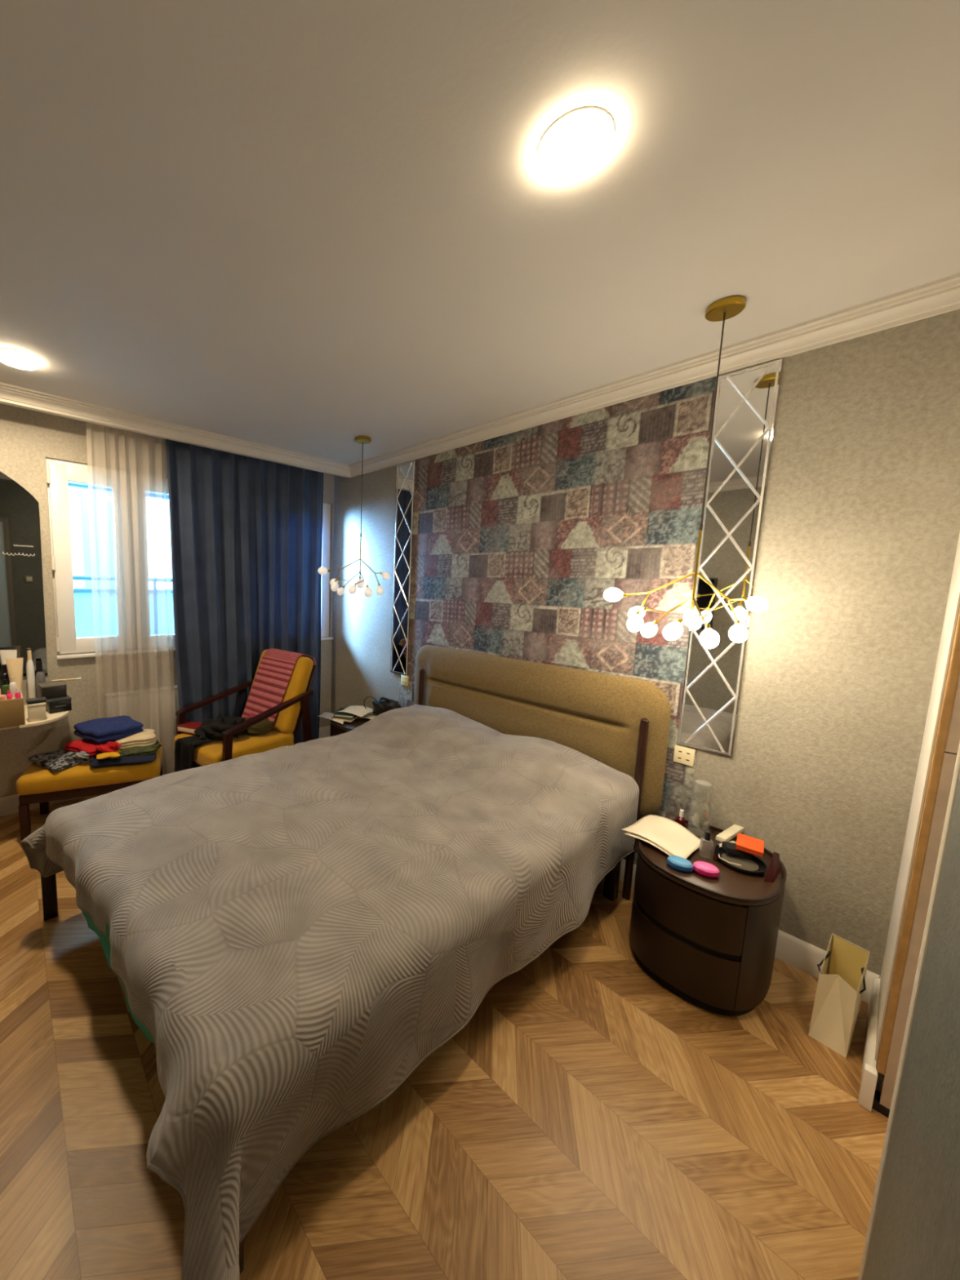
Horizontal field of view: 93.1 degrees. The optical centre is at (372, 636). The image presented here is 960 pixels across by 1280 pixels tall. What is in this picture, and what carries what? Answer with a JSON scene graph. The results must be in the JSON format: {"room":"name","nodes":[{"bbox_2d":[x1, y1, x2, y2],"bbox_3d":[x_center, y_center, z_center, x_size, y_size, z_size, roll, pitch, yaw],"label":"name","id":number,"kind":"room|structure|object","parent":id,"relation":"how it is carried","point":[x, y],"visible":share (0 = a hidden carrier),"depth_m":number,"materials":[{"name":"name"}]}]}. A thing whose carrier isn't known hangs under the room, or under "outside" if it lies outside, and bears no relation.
{"room":"bedroom","nodes":[
{"label":"bedroom","id":0,"kind":"room"},
{"bbox_2d":[0,403,334,797],"bbox_3d":[-1.911,-0.183,3.401,3.750,2.680,0.200,-4,9,-40],"label":"wall","id":1,"kind":"structure","parent":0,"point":[28,437],"depth_m":3.00,"materials":[{"name":"paint"}]},
{"bbox_2d":[0,471,47,677],"bbox_3d":[-2.594,-0.413,2.630,1.020,1.425,0.009,-4,10,-40],"label":"vanity mirror","id":2,"kind":"object","parent":1,"relation":"attached to","point":[22,617],"visible":1,"depth_m":2.88,"materials":[{"name":"grey mirror"}]},
{"bbox_2d":[0,692,70,729],"bbox_3d":[-2.413,0.436,2.607,1.040,0.177,0.498,-4,9,-40],"label":"table","id":3,"kind":"object","parent":1,"relation":"attached to","point":[13,713],"visible":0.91,"depth_m":2.58,"materials":[{"name":"beige paint"}]},
{"bbox_2d":[0,694,6,700],"bbox_3d":[-2.146,0.354,2.558,0.046,0.030,0.046,-4,9,-40],"label":"jar","id":4,"kind":"object","parent":3,"relation":"on","point":[2,697],"visible":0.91,"depth_m":2.55,"materials":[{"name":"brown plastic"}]},
{"bbox_2d":[0,664,9,685],"bbox_3d":[-2.287,0.257,2.754,0.055,0.170,0.056,-4,9,-40],"label":"bottle","id":5,"kind":"object","parent":3,"relation":"on","point":[4,675],"visible":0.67,"depth_m":2.73,"materials":[{"name":"black plastic"}]},
{"bbox_2d":[0,679,9,695],"bbox_3d":[-2.205,0.305,2.659,0.040,0.100,0.040,-4,9,-40],"label":"bottle","id":6,"kind":"object","parent":3,"relation":"on","point":[5,687],"visible":0.66,"depth_m":2.65,"materials":[{"name":"green plastic"}]},
{"bbox_2d":[0,649,17,672],"bbox_3d":[-2.343,0.205,2.857,0.064,0.245,0.074,6,8,36],"label":"tube","id":7,"kind":"object","parent":3,"relation":"on","point":[4,654],"visible":0.25,"depth_m":2.84,"materials":[{"name":"white plastic"}]},
{"bbox_2d":[6,690,12,699],"bbox_3d":[-2.130,0.340,2.595,0.026,0.050,0.026,-4,9,-40],"label":"glass bottle","id":8,"kind":"object","parent":3,"relation":"on","point":[9,696],"visible":0.99,"depth_m":2.59,"materials":[{"name":"pink glass"}]},
{"bbox_2d":[8,676,17,697],"bbox_3d":[-2.133,0.298,2.627,0.034,0.125,0.034,-4,9,-40],"label":"pump bottle","id":9,"kind":"object","parent":3,"relation":"on","point":[12,685],"visible":0.81,"depth_m":2.62,"materials":[{"name":"white plastic"}]},
{"bbox_2d":[5,657,23,692],"bbox_3d":[-2.208,0.238,2.739,0.066,0.215,0.056,2,7,8],"label":"tube","id":10,"kind":"object","parent":3,"relation":"on","point":[15,665],"visible":0.76,"depth_m":2.73,"materials":[{"name":"beige plastic"}]},
{"bbox_2d":[14,688,21,698],"bbox_3d":[-2.093,0.333,2.612,0.028,0.062,0.028,-4,9,-40],"label":"glass bottle","id":11,"kind":"object","parent":3,"relation":"on","point":[18,695],"visible":0.91,"depth_m":2.60,"materials":[{"name":"pink glass"}]},
{"bbox_2d":[26,650,36,698],"bbox_3d":[-2.276,0.276,2.950,0.044,0.375,0.044,-4,9,-40],"label":"lotion bottle","id":12,"kind":"object","parent":3,"relation":"on","point":[30,673],"visible":0.73,"depth_m":2.93,"materials":[{"name":"white plastic"}]},
{"bbox_2d":[26,702,46,722],"bbox_3d":[-2.029,0.451,2.676,0.089,0.105,0.064,-4,9,-40],"label":"box","id":13,"kind":"object","parent":3,"relation":"on","point":[36,712],"visible":0.9,"depth_m":2.65,"materials":[{"name":"beige"}]},
{"bbox_2d":[25,696,46,704],"bbox_3d":[-2.037,0.386,2.680,0.074,0.022,0.094,8,9,44],"label":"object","id":14,"kind":"object","parent":13,"relation":"on","point":[37,700],"visible":1,"depth_m":2.66,"materials":[{"name":"black"}]},
{"bbox_2d":[35,660,45,697],"bbox_3d":[-2.239,0.311,2.986,0.055,0.300,0.056,-4,9,-40],"label":"lotion bottle","id":15,"kind":"object","parent":3,"relation":"on","point":[40,677],"visible":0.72,"depth_m":2.96,"materials":[{"name":"grey plastic"}]},
{"bbox_2d":[45,694,71,713],"bbox_3d":[-2.051,0.436,2.885,0.135,0.085,0.124,7,9,41],"label":"box","id":16,"kind":"object","parent":3,"relation":"on","point":[53,705],"visible":0.9,"depth_m":2.84,"materials":[{"name":"black"}]},
{"bbox_2d":[37,680,66,698],"bbox_3d":[-2.096,0.347,2.900,0.134,0.085,0.134,8,9,44],"label":"box","id":17,"kind":"object","parent":16,"relation":"on","point":[49,690],"visible":0.95,"depth_m":2.86,"materials":[{"name":"black"}]},
{"bbox_2d":[52,677,80,681],"bbox_3d":[-2.064,0.289,2.990,0.160,0.012,0.013,-3,8,-36],"label":"makeup brush","id":18,"kind":"object","parent":17,"relation":"on","point":[77,677],"visible":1,"depth_m":2.99,"materials":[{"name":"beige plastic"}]},
{"bbox_2d":[0,724,330,817],"bbox_3d":[-1.818,1.092,3.517,3.600,0.126,0.016,-4,9,-40],"label":"baseboard","id":19,"kind":"structure","parent":1,"relation":"attached to","point":[9,805],"depth_m":3.01,"materials":[{"name":"beige wood"}]},
{"bbox_2d":[174,684,178,734],"bbox_3d":[-1.512,0.765,3.684,1.210,0.752,0.067,-4,9,-40],"label":"radiator","id":20,"kind":"object","parent":1,"relation":"attached to","point":[176,700],"visible":0.12,"depth_m":3.56,"materials":[{"name":"white metal"}]},
{"bbox_2d":[45,457,333,659],"bbox_3d":[-1.344,-0.592,3.799,2.314,1.352,0.230,-4,9,-40],"label":"window","id":21,"kind":"structure","parent":1,"relation":"attached to","point":[59,473],"depth_m":3.05,"materials":[{"name":"white plastic"}]},
{"bbox_2d":[0,794,888,1279],"bbox_3d":[-0.274,1.459,1.723,3.950,0.100,5.200,-4,9,-40],"label":"floor","id":22,"kind":"structure","parent":0,"point":[588,1120],"depth_m":1.29,"materials":[{"name":"brown wood"}]},
{"bbox_2d":[16,743,163,841],"bbox_3d":[-1.834,1.004,2.963,0.770,0.430,0.430,-1,7,-22],"label":"bench","id":23,"kind":"object","parent":22,"relation":"on","point":[37,784],"visible":0.64,"depth_m":2.74,"materials":[{"name":"yellow fabric"}]},
{"bbox_2d":[27,747,101,771],"bbox_3d":[-1.988,0.773,2.866,0.345,0.049,0.310,6,8,32],"label":"folded garment","id":24,"kind":"object","parent":23,"relation":"on","point":[60,759],"visible":0.65,"depth_m":2.80,"materials":[{"name":"grey fabric"}]},
{"bbox_2d":[73,751,89,759],"bbox_3d":[-1.845,0.750,2.809,0.088,0.038,0.104,-4,9,-40],"label":"sock","id":25,"kind":"object","parent":24,"relation":"on","point":[82,754],"visible":1,"depth_m":2.79,"materials":[{"name":"grey fabric"}]},
{"bbox_2d":[63,738,115,756],"bbox_3d":[-1.867,0.715,2.973,0.275,0.061,0.259,4,7,21],"label":"folded garment","id":26,"kind":"object","parent":24,"relation":"on","point":[89,747],"visible":0.47,"depth_m":2.89,"materials":[{"name":"red fabric"}]},
{"bbox_2d":[16,743,163,795],"bbox_3d":[-1.830,0.863,2.946,0.770,0.145,0.430,-1,7,-22],"label":"cushion","id":27,"kind":"object","parent":23,"relation":"on","point":[37,780],"depth_m":2.75,"materials":[{"name":"yellow fabric"}]},
{"bbox_2d":[88,752,156,768],"bbox_3d":[-1.630,0.781,2.918,0.383,0.039,0.280,-1,7,-22],"label":"folded garment","id":28,"kind":"object","parent":23,"relation":"on","point":[139,759],"visible":0.48,"depth_m":2.82,"materials":[{"name":"blue fabric"}]},
{"bbox_2d":[101,739,159,759],"bbox_3d":[-1.625,0.746,2.982,0.353,0.045,0.272,-3,8,-31],"label":"folded garment","id":29,"kind":"object","parent":28,"relation":"on","point":[148,749],"visible":0.47,"depth_m":2.91,"materials":[{"name":"green fabric"}]},
{"bbox_2d":[96,749,120,759],"bbox_3d":[-1.679,0.743,2.815,0.135,0.029,0.125,-2,8,-27],"label":"folded garment","id":30,"kind":"object","parent":29,"relation":"on","point":[110,754],"visible":0.94,"depth_m":2.78,"materials":[{"name":"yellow fabric"}]},
{"bbox_2d":[95,741,121,752],"bbox_3d":[-1.705,0.707,2.858,0.172,0.053,0.115,4,7,20],"label":"scarf","id":31,"kind":"object","parent":30,"relation":"on","point":[109,746],"visible":0.98,"depth_m":2.83,"materials":[{"name":"fabric"}]},
{"bbox_2d":[115,728,156,749],"bbox_3d":[-1.627,0.693,3.042,0.255,0.072,0.237,-3,8,-32],"label":"folded garment","id":32,"kind":"object","parent":29,"relation":"on","point":[148,736],"visible":0.73,"depth_m":2.97,"materials":[{"name":"beige fabric"}]},
{"bbox_2d":[73,715,143,743],"bbox_3d":[-1.806,0.621,3.033,0.356,0.086,0.347,7,9,41],"label":"folded garment","id":33,"kind":"object","parent":32,"relation":"on","point":[103,730],"visible":1,"depth_m":2.95,"materials":[{"name":"blue fabric"}]},
{"bbox_2d":[173,648,316,772],"bbox_3d":[-0.976,0.667,3.459,0.730,1.028,0.910,7,9,41],"label":"armchair","id":34,"kind":"object","parent":22,"relation":"on","point":[295,704],"visible":0.44,"depth_m":3.38,"materials":[{"name":"yellow fabric"}]},
{"bbox_2d":[176,720,202,734],"bbox_3d":[-1.379,0.693,3.389,0.181,0.046,0.136,4,7,20],"label":"hardcover book","id":35,"kind":"object","parent":34,"relation":"on","point":[189,726],"visible":0.81,"depth_m":3.35,"materials":[{"name":"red paper"}]},
{"bbox_2d":[174,734,217,771],"bbox_3d":[-1.265,0.876,3.181,0.237,0.314,0.224,-4,9,-40],"label":"scarf","id":36,"kind":"object","parent":34,"relation":"on","point":[184,747],"visible":0.69,"depth_m":3.13,"materials":[{"name":"black fabric"}]},
{"bbox_2d":[194,715,246,739],"bbox_3d":[-1.104,0.661,3.285,0.385,0.142,0.361,-4,9,-40],"label":"garment","id":37,"kind":"object","parent":34,"relation":"on","point":[209,728],"visible":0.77,"depth_m":3.18,"materials":[{"name":"black fabric"}]},
{"bbox_2d":[173,728,293,766],"bbox_3d":[-1.052,0.806,3.392,0.600,0.164,0.690,7,9,41],"label":"seat cushion","id":38,"kind":"object","parent":34,"relation":"on","point":[210,753],"depth_m":3.19,"materials":[{"name":"yellow fabric"}]},
{"bbox_2d":[244,712,256,717],"bbox_3d":[-0.938,0.664,3.548,0.167,0.091,0.226,-4,9,-40],"label":"cloth","id":39,"kind":"object","parent":34,"relation":"on","point":[252,714],"visible":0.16,"depth_m":3.54,"materials":[{"name":"red"}]},
{"bbox_2d":[244,716,274,734],"bbox_3d":[-0.877,0.671,3.381,0.226,0.118,0.233,-4,9,-40],"label":"pouch","id":40,"kind":"object","parent":34,"relation":"on","point":[264,726],"visible":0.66,"depth_m":3.30,"materials":[{"name":"brown fabric"}]},
{"bbox_2d":[240,648,315,722],"bbox_3d":[-0.775,0.416,3.627,0.471,0.596,0.476,-4,9,-40],"label":"striped towel","id":41,"kind":"object","parent":34,"relation":"on","point":[273,673],"visible":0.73,"depth_m":3.60,"materials":[{"name":"fabric"}]},
{"bbox_2d":[330,717,371,736],"bbox_3d":[-0.060,0.927,3.711,0.586,0.500,0.483,-4,9,-40],"label":"nightstand","id":42,"kind":"object","parent":22,"relation":"on","point":[336,728],"visible":0.12,"depth_m":3.54,"materials":[{"name":"black wood"}]},
{"bbox_2d":[317,711,343,724],"bbox_3d":[-0.324,0.668,3.669,0.340,0.014,0.134,7,9,38],"label":"paper sheet","id":43,"kind":"object","parent":42,"relation":"on","point":[325,714],"visible":0.76,"depth_m":3.69,"materials":[{"name":"white paper"}]},
{"bbox_2d":[332,715,359,722],"bbox_3d":[-0.209,0.661,3.687,0.172,0.022,0.230,4,7,20],"label":"closed book","id":44,"kind":"object","parent":42,"relation":"on","point":[344,719],"visible":0.48,"depth_m":3.59,"materials":[{"name":"white paper"}]},
{"bbox_2d":[333,707,355,718],"bbox_3d":[-0.214,0.635,3.706,0.162,0.020,0.210,3,7,12],"label":"closed book","id":45,"kind":"object","parent":44,"relation":"on","point":[342,714],"visible":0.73,"depth_m":3.62,"materials":[{"name":"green paper"}]},
{"bbox_2d":[337,705,373,716],"bbox_3d":[-0.132,0.616,3.709,0.234,0.020,0.238,5,8,28],"label":"paper sheet","id":46,"kind":"object","parent":45,"relation":"on","point":[357,710],"visible":1,"depth_m":3.71,"materials":[{"name":"white paper"}]},
{"bbox_2d":[358,711,376,719],"bbox_3d":[0.014,0.666,3.717,0.234,0.022,0.196,6,8,33],"label":"paper sheet","id":47,"kind":"object","parent":42,"relation":"on","point":[371,715],"visible":0.38,"depth_m":3.71,"materials":[{"name":"white paper"}]},
{"bbox_2d":[363,696,377,710],"bbox_3d":[-0.021,0.587,3.732,0.123,0.165,0.038,4,7,19],"label":"coiled cable","id":48,"kind":"object","parent":42,"relation":"on","point":[368,696],"visible":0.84,"depth_m":3.74,"materials":[{"name":"black plastic"}]},
{"bbox_2d":[372,697,401,715],"bbox_3d":[0.127,0.596,3.702,0.180,0.168,0.268,-4,9,-40],"label":"bag","id":49,"kind":"object","parent":42,"relation":"on","point":[383,704],"visible":0.64,"depth_m":3.65,"materials":[{"name":"black leather"}]},
{"bbox_2d":[40,644,671,1273],"bbox_3d":[-0.028,0.782,2.161,2.505,1.155,1.788,-4,9,-40],"label":"bed","id":50,"kind":"object","parent":22,"relation":"on","point":[622,723],"visible":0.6,"depth_m":2.53,"materials":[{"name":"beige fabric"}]},
{"bbox_2d":[81,910,154,1043],"bbox_3d":[-0.055,0.970,2.196,2.364,0.272,1.613,-4,9,-40],"label":"mattress","id":51,"kind":"object","parent":50,"relation":"on","point":[105,943],"visible":0.02,"depth_m":1.49,"materials":[{"name":"fabric"}]},
{"bbox_2d":[19,704,639,1279],"bbox_3d":[-0.100,0.988,2.116,2.442,0.700,1.752,-4,9,-40],"label":"coverlet","id":52,"kind":"object","parent":51,"relation":"on","point":[295,930],"visible":0.99,"depth_m":1.47,"materials":[{"name":"grey fabric"}]},
{"bbox_2d":[629,819,786,1016],"bbox_3d":[1.437,1.178,1.926,0.586,0.500,0.483,-4,9,-40],"label":"nightstand","id":53,"kind":"object","parent":22,"relation":"on","point":[711,943],"visible":0.89,"depth_m":1.71,"materials":[{"name":"black wood"}]},
{"bbox_2d":[623,831,672,856],"bbox_3d":[1.324,0.906,2.007,0.273,0.026,0.232,-3,8,-35],"label":"paper sheet","id":54,"kind":"object","parent":53,"relation":"on","point":[628,833],"visible":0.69,"depth_m":1.96,"materials":[{"name":"white paper"}]},
{"bbox_2d":[621,814,700,858],"bbox_3d":[1.337,0.897,2.017,0.288,0.032,0.264,-3,8,-33],"label":"paper sheet","id":55,"kind":"object","parent":54,"relation":"on","point":[667,833],"visible":0.98,"depth_m":2.00,"materials":[{"name":"white paper"}]},
{"bbox_2d":[666,855,693,872],"bbox_3d":[1.259,0.927,1.810,0.090,0.037,0.072,6,8,33],"label":"round tin","id":56,"kind":"object","parent":53,"relation":"on","point":[679,864],"visible":1,"depth_m":1.79,"materials":[{"name":"blue"}]},
{"bbox_2d":[675,808,685,826],"bbox_3d":[1.493,0.873,2.137,0.036,0.080,0.036,-4,9,-40],"label":"bottle","id":57,"kind":"object","parent":53,"relation":"on","point":[680,820],"visible":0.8,"depth_m":2.13,"materials":[{"name":"red glass"}]},
{"bbox_2d":[698,830,713,858],"bbox_3d":[1.424,0.883,1.884,0.040,0.117,0.028,4,7,21],"label":"perfume bottle","id":58,"kind":"object","parent":53,"relation":"on","point":[706,844],"visible":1,"depth_m":1.87,"materials":[{"name":"clear glass"}]},
{"bbox_2d":[693,861,719,878],"bbox_3d":[1.341,0.933,1.777,0.090,0.037,0.072,4,7,21],"label":"round tin","id":59,"kind":"object","parent":53,"relation":"on","point":[703,868],"visible":0.99,"depth_m":1.76,"materials":[{"name":"pink"}]},
{"bbox_2d":[712,843,719,861],"bbox_3d":[1.453,0.909,1.866,0.018,0.071,0.018,-4,9,-40],"label":"lip gloss","id":60,"kind":"object","parent":53,"relation":"on","point":[716,852],"visible":1,"depth_m":1.86,"materials":[{"name":"black plastic"}]},
{"bbox_2d":[719,840,736,847],"bbox_3d":[1.578,0.927,1.938,0.100,0.024,0.060,-1,7,-20],"label":"carton","id":61,"kind":"object","parent":53,"relation":"on","point":[733,842],"visible":0.2,"depth_m":1.96,"materials":[{"name":"beige cardboard"}]},
{"bbox_2d":[715,824,743,842],"bbox_3d":[1.638,0.895,2.019,0.221,0.020,0.037,-3,8,-32],"label":"carton","id":62,"kind":"object","parent":61,"relation":"on","point":[731,833],"visible":0.89,"depth_m":2.00,"materials":[{"name":"beige cardboard"}]},
{"bbox_2d":[717,846,767,874],"bbox_3d":[1.536,0.938,1.848,0.172,0.022,0.172,-4,9,-40],"label":"round dish","id":63,"kind":"object","parent":53,"relation":"on","point":[754,865],"visible":0.77,"depth_m":1.83,"materials":[{"name":"black plastic"}]},
{"bbox_2d":[718,853,741,866],"bbox_3d":[1.467,0.920,1.834,0.038,0.007,0.097,0,7,-15],"label":"cable","id":64,"kind":"object","parent":63,"relation":"on","point":[718,854],"visible":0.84,"depth_m":1.81,"materials":[{"name":"beige plastic"}]},
{"bbox_2d":[721,840,752,858],"bbox_3d":[1.554,0.907,1.885,0.090,0.030,0.060,4,7,21],"label":"pouch","id":65,"kind":"object","parent":63,"relation":"in","point":[729,847],"visible":0.74,"depth_m":1.87,"materials":[{"name":"black fabric"}]},
{"bbox_2d":[735,832,764,857],"bbox_3d":[1.601,0.881,1.875,0.088,0.024,0.122,8,9,42],"label":"box","id":66,"kind":"object","parent":65,"relation":"on","point":[745,843],"visible":1,"depth_m":1.85,"materials":[{"name":"orange cardboard"}]},
{"bbox_2d":[763,851,780,882],"bbox_3d":[1.604,0.902,1.766,0.146,0.115,0.025,-4,9,-37],"label":"folded card","id":67,"kind":"object","parent":53,"relation":"on","point":[774,868],"visible":1,"depth_m":1.74,"materials":[{"name":"red paper"}]},
{"bbox_2d":[808,933,870,1057],"bbox_3d":[1.742,1.322,1.648,0.251,0.296,0.125,-3,8,-36],"label":"paper bag","id":68,"kind":"object","parent":22,"relation":"on","point":[841,985],"visible":1,"depth_m":1.61,"materials":[{"name":"beige paper"}]},
{"bbox_2d":[0,0,959,465],"bbox_3d":[-0.202,-1.300,1.396,3.950,0.100,5.200,-4,9,-40],"label":"ceiling","id":69,"kind":"structure","parent":0,"point":[310,228],"depth_m":1.22,"materials":[{"name":"paint"}]},
{"bbox_2d":[0,347,39,369],"bbox_3d":[-1.756,-1.370,2.190,0.172,0.030,0.172,-4,9,-40],"label":"recessed light","id":70,"kind":"object","parent":69,"relation":"in","point":[13,357],"visible":1,"depth_m":2.16,"materials":[{"name":"beige plastic"}]},
{"bbox_2d":[317,435,390,597],"bbox_3d":[-0.131,-0.893,3.354,0.480,1.168,0.411,4,7,17],"label":"pendant lamp","id":71,"kind":"object","parent":69,"relation":"hanging from","point":[362,440],"visible":1,"depth_m":3.34,"materials":[{"name":"white glass"}]},
{"bbox_2d":[536,106,614,184],"bbox_3d":[0.489,-1.179,1.074,0.172,0.030,0.172,-4,9,-40],"label":"recessed light","id":72,"kind":"object","parent":69,"relation":"in","point":[576,144],"visible":1,"depth_m":1.05,"materials":[{"name":"beige"}]},
{"bbox_2d":[604,295,768,648],"bbox_3d":[1.280,-0.613,1.774,0.412,1.278,0.480,-3,8,-34],"label":"pendant lamp","id":73,"kind":"object","parent":69,"relation":"hanging from","point":[726,308],"visible":1,"depth_m":1.74,"materials":[{"name":"gold metal"}]},
{"bbox_2d":[330,308,959,977],"bbox_3d":[1.185,-0.023,2.737,0.150,2.680,5.200,-4,9,-40],"label":"wall","id":74,"kind":"structure","parent":0,"point":[860,528],"depth_m":1.79,"materials":[{"name":"beige paint"}]},
{"bbox_2d":[0,382,350,478],"bbox_3d":[-1.554,-1.433,2.978,3.600,0.080,0.092,-4,9,-40],"label":"trim","id":75,"kind":"structure","parent":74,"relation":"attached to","point":[9,393],"depth_m":3.03,"materials":[{"name":"beige"}]},
{"bbox_2d":[390,460,415,675],"bbox_3d":[0.250,-0.546,3.686,0.010,1.740,0.212,-4,9,-40],"label":"wall mirror","id":76,"kind":"object","parent":74,"relation":"attached to","point":[406,472],"visible":1,"depth_m":3.68,"materials":[{"name":"silver metal"}]},
{"bbox_2d":[400,675,408,686],"bbox_3d":[0.275,0.368,3.739,0.010,0.086,0.086,-4,9,-40],"label":"wall socket","id":77,"kind":"object","parent":74,"relation":"attached to","point":[404,679],"visible":1,"depth_m":3.73,"materials":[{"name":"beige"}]},
{"bbox_2d":[399,368,741,864],"bbox_3d":[0.928,-0.075,2.919,0.001,2.473,2.125,-4,9,-40],"label":"wallpaper","id":78,"kind":"object","parent":74,"relation":"attached to","point":[520,538],"visible":0.63,"depth_m":2.57},
{"bbox_2d":[349,272,959,477],"bbox_3d":[0.902,-1.345,2.774,0.092,0.080,3.560,-4,9,-40],"label":"trim","id":79,"kind":"structure","parent":74,"relation":"attached to","point":[942,295],"depth_m":1.97,"materials":[{"name":"beige"}]},
{"bbox_2d":[673,745,695,766],"bbox_3d":[1.558,0.593,2.209,0.010,0.086,0.086,-4,9,-40],"label":"wall socket","id":80,"kind":"object","parent":74,"relation":"attached to","point":[683,755],"visible":1,"depth_m":2.20,"materials":[{"name":"beige plastic"}]},
{"bbox_2d":[676,359,782,757],"bbox_3d":[1.628,-0.315,2.042,0.010,1.740,0.220,-4,9,-40],"label":"wall mirror","id":81,"kind":"object","parent":74,"relation":"attached to","point":[746,399],"visible":0.91,"depth_m":2.03,"materials":[{"name":"silver metal"}]},
{"bbox_2d":[619,858,879,1003],"bbox_3d":[0.778,1.197,3.205,0.016,0.126,3.830,-4,9,-40],"label":"baseboard","id":82,"kind":"structure","parent":74,"relation":"attached to","point":[793,951],"depth_m":1.91,"materials":[{"name":"beige wood"}]},
{"bbox_2d":[863,604,959,1279],"bbox_3d":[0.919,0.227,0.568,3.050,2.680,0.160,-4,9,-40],"label":"door","id":83,"kind":"structure","parent":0,"point":[916,1233],"depth_m":0.66,"materials":[{"name":"wood"}]},
{"bbox_2d":[857,977,879,1111],"bbox_3d":[1.776,1.415,1.571,0.554,0.130,0.028,-4,9,-40],"label":"baseboard","id":84,"kind":"structure","parent":83,"relation":"attached to","point":[869,1073],"depth_m":1.47,"materials":[{"name":"beige wood"}]},
{"bbox_2d":[871,1089,889,1117],"bbox_3d":[1.653,1.487,1.361,0.050,0.030,0.160,-4,9,-40],"label":"trim","id":85,"kind":"structure","parent":83,"relation":"attached to","point":[877,1106],"depth_m":1.39,"materials":[{"name":"black"}]},
{"bbox_2d":[857,742,959,1279],"bbox_3d":[1.160,0.210,0.770,0.050,2.680,0.164,-4,9,-40],"label":"trim","id":86,"kind":"structure","parent":83,"relation":"attached to","point":[957,769],"depth_m":0.89,"materials":[{"name":"paint"}]},
{"bbox_2d":[874,533,959,1061],"bbox_3d":[1.847,0.148,1.442,0.500,2.680,0.004,-4,9,-40],"label":"trim","id":87,"kind":"structure","parent":83,"relation":"attached to","point":[953,598],"depth_m":1.44,"materials":[{"name":"beige wood"}]},
{"bbox_2d":[876,608,959,1075],"bbox_3d":[1.643,0.100,1.250,0.053,2.550,0.017,-4,9,-40],"label":"trim","id":88,"kind":"structure","parent":83,"relation":"attached to","point":[954,664],"depth_m":1.30,"materials":[{"name":"brown wood"}]},
{"bbox_2d":[879,671,959,1109],"bbox_3d":[1.693,0.158,1.197,0.050,2.650,0.144,-4,9,-40],"label":"trim","id":89,"kind":"structure","parent":83,"relation":"attached to","point":[888,1082],"depth_m":1.30,"materials":[{"name":"paint"}]},
{"label":"outside","id":90,"kind":"structure","parent":0,"visible":0},
{"bbox_2d":[67,482,168,499],"bbox_3d":[-1.871,-1.301,3.921,2.300,0.140,0.060,-4,9,-40],"label":"box","id":91,"kind":"object","parent":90,"point":[81,486],"visible":0.02,"depth_m":3.52,"materials":[{"name":"blue"}]},
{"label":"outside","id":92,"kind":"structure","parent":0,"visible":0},
{"bbox_2d":[68,486,172,589],"bbox_3d":[-7.410,0.753,9.927,11.000,11.000,3.030,-4,9,-40],"label":"apartment building","id":93,"kind":"structure","parent":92,"point":[73,492],"depth_m":8.85,"materials":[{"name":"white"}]},
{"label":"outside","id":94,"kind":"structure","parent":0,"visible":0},
{"bbox_2d":[80,488,91,588],"bbox_3d":[-3.614,-0.339,5.954,0.400,3.500,0.100,-4,9,-40],"label":"column","id":95,"kind":"structure","parent":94,"point":[84,503],"depth_m":5.69,"materials":[{"name":"white"}]},
{"bbox_3d":[-1.621,-1.485,3.133,3.300,0.015,0.100,-4,9,-40],"label":"rail","id":96,"kind":"object","parent":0,"visible":0},
{"bbox_2d":[85,422,175,775],"bbox_3d":[-1.738,-0.172,3.240,0.532,2.625,0.079,-4,9,-40],"label":"sheer curtain","id":97,"kind":"object","parent":96,"relation":"hanging from","point":[126,470],"visible":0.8,"depth_m":3.21,"materials":[{"name":"white fabric"}]},
{"bbox_2d":[165,439,323,744],"bbox_3d":[-1.012,-0.220,3.850,1.410,2.635,0.111,-4,9,-40],"label":"drape","id":98,"kind":"object","parent":96,"relation":"hanging from","point":[246,531],"visible":0.77,"depth_m":3.73,"materials":[{"name":"blue fabric"}]},
{"bbox_3d":[-2.087,1.123,4.159,4.000,0.100,0.900,-4,9,-40],"label":"floor","id":99,"kind":"structure","parent":0,"visible":0},
{"bbox_2d":[72,575,174,637],"bbox_3d":[-2.140,0.180,4.376,3.300,1.519,0.060,-4,9,-40],"label":"balcony railing","id":100,"kind":"object","parent":99,"relation":"on","point":[82,597],"visible":0.02,"depth_m":3.95,"materials":[{"name":"blue"}]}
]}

